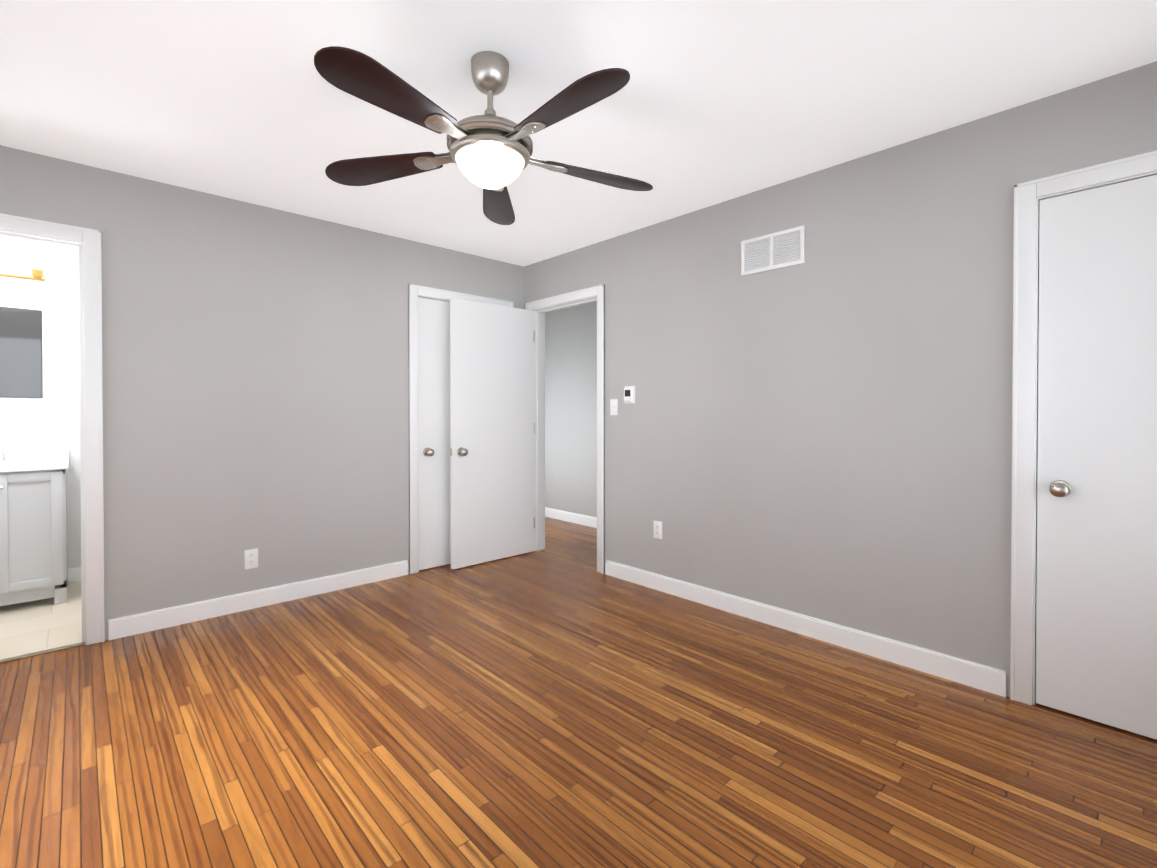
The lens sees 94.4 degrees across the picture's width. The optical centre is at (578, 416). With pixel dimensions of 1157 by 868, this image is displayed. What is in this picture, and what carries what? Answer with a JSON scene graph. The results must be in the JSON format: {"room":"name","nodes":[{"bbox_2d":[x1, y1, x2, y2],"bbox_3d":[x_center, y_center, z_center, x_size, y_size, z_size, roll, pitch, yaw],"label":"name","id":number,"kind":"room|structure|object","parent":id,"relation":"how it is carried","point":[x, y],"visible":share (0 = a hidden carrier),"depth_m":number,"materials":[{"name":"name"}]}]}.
{"room":"empty bedroom","nodes":[
{"label":"empty bedroom","id":0,"kind":"room"},
{"bbox_2d":[0,236,80,568],"bbox_3d":[-3.798,-0.065,3.500,1.540,2.440,0.120,0,1,-43],"label":"wall","id":1,"kind":"structure","parent":0,"point":[50,417],"depth_m":3.63,"materials":[{"name":"white paint"}]},
{"bbox_2d":[0,307,41,397],"bbox_3d":[-3.781,-0.417,3.421,0.500,0.585,0.013,0,1,-43],"label":"bathroom mirror","id":2,"kind":"object","parent":1,"relation":"attached to","point":[20,353],"visible":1,"depth_m":3.52,"materials":[{"name":"clear glass"}]},
{"bbox_2d":[0,257,44,280],"bbox_3d":[-3.750,-0.948,3.383,0.540,0.207,0.104,0,1,-43],"label":"sconce","id":3,"kind":"object","parent":1,"relation":"attached to","point":[37,264],"visible":1,"depth_m":3.51,"materials":[{"name":"gold metal"}]},
{"bbox_2d":[68,567,80,582],"bbox_3d":[-3.752,1.103,3.462,1.300,0.105,0.014,0,1,-43],"label":"baseboard","id":4,"kind":"structure","parent":1,"relation":"attached to","point":[74,575],"depth_m":3.69,"materials":[{"name":"white wood"}]},
{"bbox_2d":[0,582,84,659],"bbox_3d":[-3.285,1.157,2.965,1.300,0.006,1.378,0,1,-43],"label":"floor","id":5,"kind":"structure","parent":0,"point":[35,626],"depth_m":2.97,"materials":[{"name":"beige tile"}]},
{"bbox_2d":[0,446,68,605],"bbox_3d":[-3.540,0.675,3.269,0.624,0.965,0.548,0,1,-43],"label":"bathroom vanity","id":6,"kind":"object","parent":5,"relation":"on","point":[33,529],"visible":0.98,"depth_m":3.22,"materials":[{"name":"grey wood"}]},
{"bbox_2d":[0,145,523,639],"bbox_3d":[-1.862,-0.064,3.409,3.940,2.440,0.120,0,1,-43],"label":"wall","id":7,"kind":"structure","parent":0,"point":[256,373],"depth_m":3.19,"materials":[{"name":"grey paint"}]},
{"bbox_2d":[0,213,104,644],"bbox_3d":[-2.818,0.106,2.515,0.870,2.115,0.166,0,1,-43],"label":"door frame","id":8,"kind":"structure","parent":7,"relation":"attached to","point":[86,242],"depth_m":2.73,"materials":[{"name":"white wood"}]},
{"bbox_2d":[244,548,257,569],"bbox_3d":[-1.971,0.858,3.227,0.072,0.116,0.008,0,1,-43],"label":"outlet","id":9,"kind":"object","parent":7,"relation":"attached to","point":[250,558],"visible":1,"depth_m":3.22,"materials":[{"name":"white plastic"}]},
{"bbox_2d":[108,560,407,639],"bbox_3d":[-1.816,1.104,3.371,3.700,0.105,0.014,0,1,-43],"label":"baseboard","id":10,"kind":"structure","parent":7,"relation":"attached to","point":[129,625],"depth_m":3.20,"materials":[{"name":"white wood"}]},
{"bbox_2d":[418,297,450,569],"bbox_3d":[-0.888,0.126,4.219,0.782,2.028,0.106,0,1,-43],"label":"closet door","id":11,"kind":"structure","parent":7,"relation":"in","point":[434,412],"depth_m":4.05,"materials":[{"name":"white wood"}]},
{"bbox_2d":[408,284,513,573],"bbox_3d":[-0.936,0.090,4.265,0.930,2.115,0.145,0,1,-43],"label":"door frame","id":12,"kind":"structure","parent":7,"relation":"attached to","point":[415,292],"depth_m":3.92,"materials":[{"name":"white wood"}]},
{"bbox_2d":[545,302,596,517],"bbox_3d":[0.509,-0.081,5.207,0.120,2.440,4.740,0,1,-43],"label":"wall","id":13,"kind":"structure","parent":0,"point":[570,409],"depth_m":5.74,"materials":[{"name":"grey paint"}]},
{"bbox_2d":[545,507,596,527],"bbox_3d":[0.461,1.087,5.172,0.014,0.105,4.500,0,1,-43],"label":"baseboard","id":14,"kind":"structure","parent":13,"relation":"attached to","point":[580,519],"depth_m":5.72,"materials":[{"name":"white wood"}]},
{"bbox_2d":[0,517,1156,867],"bbox_3d":[-0.725,1.191,2.829,5.190,0.060,6.540,0,1,-43],"label":"floor","id":15,"kind":"structure","parent":0,"point":[558,701],"depth_m":1.89,"materials":[{"name":"brown wood"}]},
{"bbox_2d":[0,642,84,662],"bbox_3d":[-2.786,1.160,2.490,0.720,0.009,0.034,0,1,-43],"label":"threshold","id":16,"kind":"object","parent":15,"relation":"on","point":[40,652],"visible":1,"depth_m":2.62,"materials":[{"name":"brown wood"}]},
{"bbox_2d":[0,0,1156,265],"bbox_3d":[-0.725,-1.309,2.806,5.190,0.060,6.540,0,1,-43],"label":"ceiling","id":17,"kind":"structure","parent":0,"point":[712,102],"depth_m":2.08,"materials":[{"name":"white paint"}]},
{"bbox_2d":[314,46,652,224],"bbox_3d":[-0.287,-1.049,1.885,1.278,0.443,1.233,0,1,-43],"label":"ceiling fan","id":18,"kind":"object","parent":17,"relation":"hanging from","point":[490,153],"visible":1,"depth_m":1.81,"materials":[{"name":"brown wood"}]},
{"bbox_2d":[524,61,1156,696],"bbox_3d":[1.084,-0.061,3.059,0.120,2.440,4.420,0,1,-43],"label":"wall","id":19,"kind":"structure","parent":0,"point":[824,431],"depth_m":2.68,"materials":[{"name":"grey paint"}]},
{"bbox_2d":[450,298,534,568],"bbox_3d":[-0.668,0.126,4.267,0.778,2.028,0.177,0,1,-43],"label":"entry door","id":20,"kind":"structure","parent":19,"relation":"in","point":[492,432],"depth_m":4.22,"materials":[{"name":"white wood"}]},
{"bbox_2d":[525,284,604,573],"bbox_3d":[-0.077,0.090,4.299,0.166,2.115,0.925,0,1,-43],"label":"door frame","id":21,"kind":"structure","parent":19,"relation":"attached to","point":[540,307],"depth_m":4.33,"materials":[{"name":"white wood"}]},
{"bbox_2d":[610,399,617,414],"bbox_3d":[0.251,-0.068,3.848,0.016,0.116,0.072,0,1,-43],"label":"switch plate","id":22,"kind":"object","parent":19,"relation":"attached to","point":[613,406],"visible":1,"depth_m":3.84,"materials":[{"name":"white plastic"}]},
{"bbox_2d":[624,386,634,403],"bbox_3d":[0.350,-0.152,3.734,0.026,0.120,0.094,0,1,-43],"label":"thermostat","id":23,"kind":"object","parent":19,"relation":"attached to","point":[629,394],"visible":0.98,"depth_m":3.71,"materials":[{"name":"white plastic"}]},
{"bbox_2d":[653,521,661,538],"bbox_3d":[0.527,0.754,3.566,0.008,0.116,0.072,0,1,-43],"label":"outlet","id":24,"kind":"object","parent":19,"relation":"attached to","point":[657,529],"visible":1,"depth_m":3.56,"materials":[{"name":"white plastic"}]},
{"bbox_2d":[741,225,804,275],"bbox_3d":[1.070,-0.915,2.970,0.012,0.200,0.370,0,1,-43],"label":"air vent","id":25,"kind":"object","parent":19,"relation":"in","point":[778,250],"visible":1,"depth_m":2.96,"materials":[{"name":"white plastic"}]},
{"bbox_2d":[605,560,1006,696],"bbox_3d":[0.994,1.107,3.068,0.014,0.105,4.300,0,1,-43],"label":"baseboard","id":26,"kind":"structure","parent":19,"relation":"attached to","point":[970,674],"depth_m":2.73,"materials":[{"name":"white wood"}]},
{"bbox_2d":[1010,150,1156,704],"bbox_3d":[2.143,0.112,1.916,0.145,2.115,0.910,0,1,-43],"label":"door frame","id":27,"kind":"structure","parent":19,"relation":"attached to","point":[1029,196],"depth_m":2.17,"materials":[{"name":"white wood"}]},
{"bbox_2d":[1036,175,1156,739],"bbox_3d":[2.097,0.148,1.868,0.106,2.028,0.762,0,1,-43],"label":"closet door","id":28,"kind":"structure","parent":19,"relation":"in","point":[1096,624],"depth_m":2.03,"materials":[{"name":"white wood"}]}
]}

